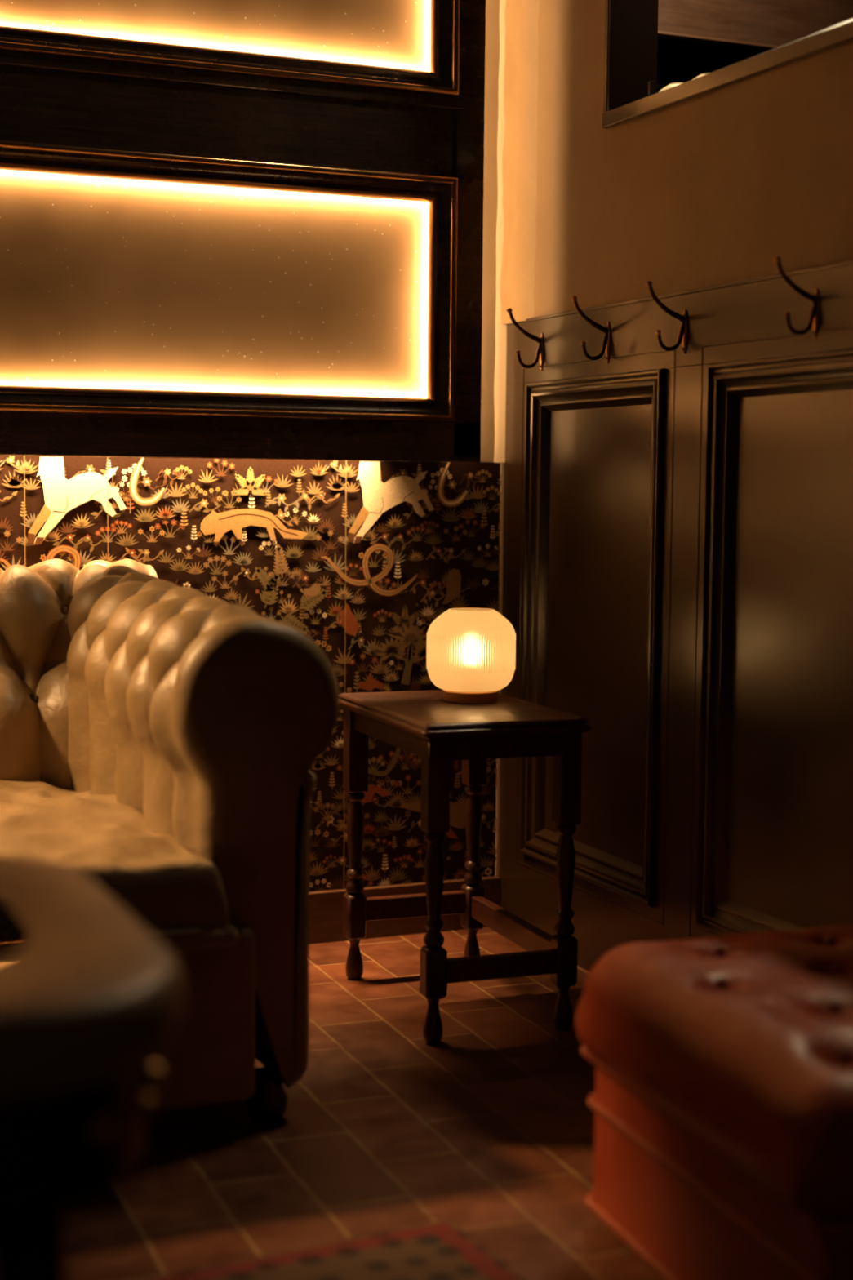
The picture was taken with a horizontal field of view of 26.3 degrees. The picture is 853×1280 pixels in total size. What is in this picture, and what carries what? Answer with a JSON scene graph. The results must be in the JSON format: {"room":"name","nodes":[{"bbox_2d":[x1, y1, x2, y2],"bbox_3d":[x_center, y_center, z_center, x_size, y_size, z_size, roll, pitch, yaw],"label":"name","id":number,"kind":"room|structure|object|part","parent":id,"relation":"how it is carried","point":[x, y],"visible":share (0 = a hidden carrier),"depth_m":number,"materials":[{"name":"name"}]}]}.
{"room":"bar","nodes":[
{"label":"bar","id":0,"kind":"room"},
{"bbox_2d":[0,0,506,891],"bbox_3d":[-1.711,-0.640,3.519,4.320,2.750,0.130,-2,5,-23],"label":"wall","id":1,"kind":"structure","parent":0,"point":[360,558],"depth_m":4.18,"materials":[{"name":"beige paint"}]},
{"bbox_2d":[0,0,485,462],"bbox_3d":[-0.903,-1.084,3.674,2.187,1.417,0.176,-2,5,-23],"label":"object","id":2,"kind":"object","parent":1,"relation":"attached to","point":[242,229],"visible":1,"depth_m":3.86,"materials":[{"name":"black wood"}]},
{"bbox_3d":[-0.889,-0.728,3.664,2.007,0.491,0.001,-2,5,-23],"label":"pane","id":3,"kind":"part","parent":2,"relation":"part of","materials":[{"name":"beige glass"}]},
{"bbox_3d":[-0.883,-1.436,3.604,2.007,0.491,0.001,-2,5,-23],"label":"pane","id":4,"kind":"part","parent":2,"relation":"part of","materials":[{"name":"beige glass"}]},
{"bbox_2d":[309,875,500,944],"bbox_3d":[-1.753,0.678,3.546,4.199,0.118,0.020,-2,5,-23],"label":"baseboard","id":5,"kind":"structure","parent":1,"relation":"attached to","point":[326,907],"depth_m":4.25,"materials":[{"name":"brown wood"}]},
{"bbox_2d":[63,927,663,1279],"bbox_3d":[-0.264,0.932,1.886,5.600,0.080,4.520,-2,5,-23],"label":"floor","id":6,"kind":"structure","parent":0,"point":[487,1129],"depth_m":2.90,"materials":[{"name":"red tile"}]},
{"bbox_2d":[0,558,339,1121],"bbox_3d":[-1.307,0.337,3.015,2.144,0.896,1.231,-2,5,-23],"label":"sofa","id":7,"kind":"object","parent":6,"relation":"on","point":[160,740],"visible":0.92,"depth_m":2.96,"materials":[{"name":"beige leather"}]},
{"bbox_2d":[0,780,239,953],"bbox_3d":[-0.856,0.370,3.020,0.866,0.167,0.869,-2,5,-23],"label":"seat cushion","id":8,"kind":"object","parent":7,"relation":"on","point":[163,864],"depth_m":2.89,"materials":[{"name":"leather"}]},
{"bbox_3d":[-1.313,0.580,3.048,1.815,0.285,1.065,-2,5,-23],"label":"seat","id":9,"kind":"part","parent":7,"relation":"part of","materials":[{"name":"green leather"}]},
{"bbox_2d":[138,1219,524,1279],"bbox_3d":[-0.144,0.939,1.288,1.500,0.008,2.200,-2,5,-27],"label":"rug","id":10,"kind":"object","parent":6,"relation":"on","point":[439,1250],"visible":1,"depth_m":2.45,"materials":[{"name":"red fabric"}]},
{"bbox_2d":[0,855,184,1279],"bbox_3d":[-0.783,0.583,1.552,1.090,0.639,0.655,-1,5,-22],"label":"cocktail table","id":11,"kind":"object","parent":10,"relation":"on","point":[89,995],"visible":1,"depth_m":1.47,"materials":[{"name":"beige leather"}]},
{"bbox_3d":[-0.325,0.668,1.540,0.090,0.480,0.062,1,5,4],"label":"leg","id":12,"kind":"part","parent":11,"relation":"part of","materials":[{"name":"brown wood"}]},
{"bbox_2d":[338,689,591,1044],"bbox_3d":[0.058,0.435,3.696,0.345,0.611,0.545,-1,5,-20],"label":"side table","id":13,"kind":"object","parent":6,"relation":"on","point":[432,728],"visible":0.98,"depth_m":3.51,"materials":[{"name":"brown wood"}]},
{"bbox_3d":[-0.151,0.432,3.872,0.043,0.583,0.043,-1,5,-20],"label":"leg","id":14,"kind":"part","parent":13,"relation":"part of","materials":[{"name":"brown wood"}]},
{"bbox_3d":[0.015,0.471,3.429,0.043,0.583,0.043,-1,5,-20],"label":"leg","id":15,"kind":"part","parent":13,"relation":"part of","materials":[{"name":"brown wood"}]},
{"bbox_2d":[426,607,515,703],"bbox_3d":[0.091,0.031,3.735,0.183,0.188,0.183,2,5,16],"label":"table lamp","id":16,"kind":"object","parent":13,"relation":"on","point":[471,651],"visible":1,"depth_m":3.67,"materials":[{"name":"white glass"}]},
{"bbox_3d":[0.102,0.426,3.966,0.043,0.583,0.043,-1,5,-20],"label":"leg","id":17,"kind":"part","parent":13,"relation":"part of","materials":[{"name":"brown wood"}]},
{"bbox_3d":[0.268,0.466,3.523,0.043,0.583,0.043,-1,5,-20],"label":"leg","id":18,"kind":"part","parent":13,"relation":"part of","materials":[{"name":"brown wood"}]},
{"bbox_2d":[575,924,852,1279],"bbox_3d":[0.604,0.644,2.369,0.638,0.429,0.738,-1,5,-18],"label":"ottoman","id":19,"kind":"object","parent":6,"relation":"on","point":[722,1101],"visible":1,"depth_m":2.26,"materials":[{"name":"leather"}]},
{"bbox_2d":[500,0,852,324],"bbox_3d":[1.069,-1.228,2.318,0.129,1.323,4.200,-2,5,-23],"label":"wall","id":20,"kind":"structure","parent":0,"point":[707,189],"depth_m":3.66,"materials":[{"name":"brown paint"}]},
{"bbox_2d":[506,307,544,370],"bbox_3d":[0.220,-0.672,4.082,0.091,0.136,0.019,-2,5,-23],"label":"coat hook","id":21,"kind":"object","parent":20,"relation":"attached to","point":[540,353],"visible":1,"depth_m":4.09,"materials":[{"name":"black metal"}]},
{"bbox_3d":[0.185,-0.732,4.061,0.012,0.012,0.012,-2,5,-23],"label":"knob","id":22,"kind":"part","parent":21,"relation":"part of","materials":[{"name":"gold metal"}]},
{"bbox_3d":[0.258,-0.648,4.101,0.004,0.086,0.019,-2,5,-23],"label":"plate","id":23,"kind":"part","parent":21,"relation":"part of","materials":[{"name":"gold metal"}]},
{"bbox_2d":[571,295,610,363],"bbox_3d":[0.342,-0.647,3.804,0.091,0.136,0.019,-2,5,-23],"label":"coat hook","id":24,"kind":"object","parent":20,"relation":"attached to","point":[606,345],"visible":1,"depth_m":3.81,"materials":[{"name":"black metal"}]},
{"bbox_3d":[0.306,-0.708,3.783,0.012,0.012,0.012,-2,5,-23],"label":"knob","id":25,"kind":"part","parent":24,"relation":"part of","materials":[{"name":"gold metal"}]},
{"bbox_3d":[0.379,-0.623,3.822,0.004,0.086,0.019,-2,5,-23],"label":"plate","id":26,"kind":"part","parent":24,"relation":"part of","materials":[{"name":"black metal"}]},
{"bbox_2d":[609,0,657,110],"bbox_3d":[0.435,-1.484,3.787,0.111,0.773,0.002,-2,5,-23],"label":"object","id":27,"kind":"structure","parent":20,"relation":"attached to","point":[633,23],"depth_m":3.81,"materials":[{"name":"black"}]},
{"bbox_2d":[645,280,688,354],"bbox_3d":[0.463,-0.622,3.525,0.091,0.136,0.019,-2,5,-23],"label":"coat hook","id":28,"kind":"object","parent":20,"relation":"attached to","point":[682,335],"visible":1,"depth_m":3.53,"materials":[{"name":"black metal"}]},
{"bbox_3d":[0.427,-0.683,3.504,0.012,0.012,0.012,-2,5,-23],"label":"knob","id":29,"kind":"part","parent":28,"relation":"part of","materials":[{"name":"black metal"}]},
{"bbox_3d":[0.447,-0.593,3.521,0.010,0.010,0.010,-2,5,-23],"label":"knob","id":30,"kind":"part","parent":28,"relation":"part of","materials":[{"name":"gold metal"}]},
{"bbox_3d":[0.501,-0.598,3.543,0.004,0.086,0.019,-2,5,-23],"label":"plate","id":31,"kind":"part","parent":28,"relation":"part of","materials":[{"name":"black metal"}]},
{"bbox_2d":[495,260,852,971],"bbox_3d":[0.969,0.128,2.559,0.063,1.431,3.900,-2,5,-23],"label":"wall paneling","id":32,"kind":"structure","parent":20,"relation":"attached to","point":[676,573],"depth_m":3.56,"materials":[{"name":"brown paint"}]},
{"bbox_3d":[0.358,-0.022,3.937,0.043,1.084,0.596,-2,5,-23],"label":"panel moulding","id":33,"kind":"part","parent":32,"relation":"part of","materials":[{"name":"brown paint"}]},
{"bbox_3d":[0.368,-0.022,3.942,0.001,0.984,0.496,-2,5,-23],"label":"panel","id":34,"kind":"part","parent":32,"relation":"part of","materials":[{"name":"brown wood"}]},
{"bbox_3d":[0.714,0.051,3.118,0.043,1.084,0.857,-2,5,-23],"label":"panel moulding","id":35,"kind":"part","parent":32,"relation":"part of","materials":[{"name":"brown paint"}]},
{"bbox_3d":[0.724,0.051,3.122,0.001,0.984,0.757,-2,5,-23],"label":"panel","id":36,"kind":"part","parent":32,"relation":"part of","materials":[{"name":"brown wood"}]},
{"bbox_2d":[601,0,852,128],"bbox_3d":[0.811,-1.397,2.974,0.168,0.803,1.832,-2,5,-23],"label":"trim","id":37,"kind":"structure","parent":20,"relation":"attached to","point":[842,33],"depth_m":3.41,"materials":[{"name":"brown paint"}]},
{"bbox_2d":[645,80,665,97],"bbox_3d":[0.474,-1.126,3.791,0.040,0.060,0.040,-2,5,-23],"label":"drinking glass","id":38,"kind":"object","parent":37,"relation":"on","point":[652,87],"visible":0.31,"depth_m":3.77,"materials":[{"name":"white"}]},
{"bbox_2d":[658,82,683,92],"bbox_3d":[0.509,-1.110,3.712,0.096,0.041,0.096,-2,5,-23],"label":"dish","id":39,"kind":"object","parent":37,"relation":"on","point":[672,84],"visible":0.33,"depth_m":3.69,"materials":[{"name":"beige ceramic"}]},
{"bbox_2d":[693,72,710,79],"bbox_3d":[0.557,-1.102,3.625,0.096,0.041,0.096,-2,5,-23],"label":"dish","id":40,"kind":"object","parent":37,"relation":"on","point":[704,73],"visible":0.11,"depth_m":3.61,"materials":[{"name":"beige ceramic"}]},
{"bbox_2d":[773,256,820,338],"bbox_3d":[0.634,-0.587,3.132,0.091,0.136,0.019,-2,5,-23],"label":"coat hook","id":41,"kind":"object","parent":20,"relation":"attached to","point":[815,312],"visible":1,"depth_m":3.14,"materials":[{"name":"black metal"}]},
{"bbox_3d":[0.598,-0.648,3.111,0.012,0.012,0.012,-2,5,-23],"label":"knob","id":42,"kind":"part","parent":41,"relation":"part of","materials":[{"name":"black metal"}]},
{"bbox_3d":[0.618,-0.558,3.128,0.010,0.010,0.010,-2,5,-23],"label":"knob","id":43,"kind":"part","parent":41,"relation":"part of","materials":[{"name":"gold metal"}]},
{"bbox_3d":[0.672,-0.563,3.150,0.004,0.086,0.019,-2,5,-23],"label":"plate","id":44,"kind":"part","parent":41,"relation":"part of","materials":[{"name":"black metal"}]},
{"bbox_2d":[657,36,768,87],"bbox_3d":[1.152,-1.076,3.352,0.837,2.100,3.600,-2,5,-23],"label":"wall","id":45,"kind":"structure","parent":0,"point":[678,60],"depth_m":5.02,"materials":[{"name":"black"}]},
{"bbox_2d":[657,0,852,50],"bbox_3d":[0.776,-1.744,4.232,0.655,0.724,0.025,-2,5,-23],"label":"ceiling","id":46,"kind":"structure","parent":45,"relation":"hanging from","point":[764,24],"depth_m":4.24,"materials":[{"name":"brown wood"}]}
]}

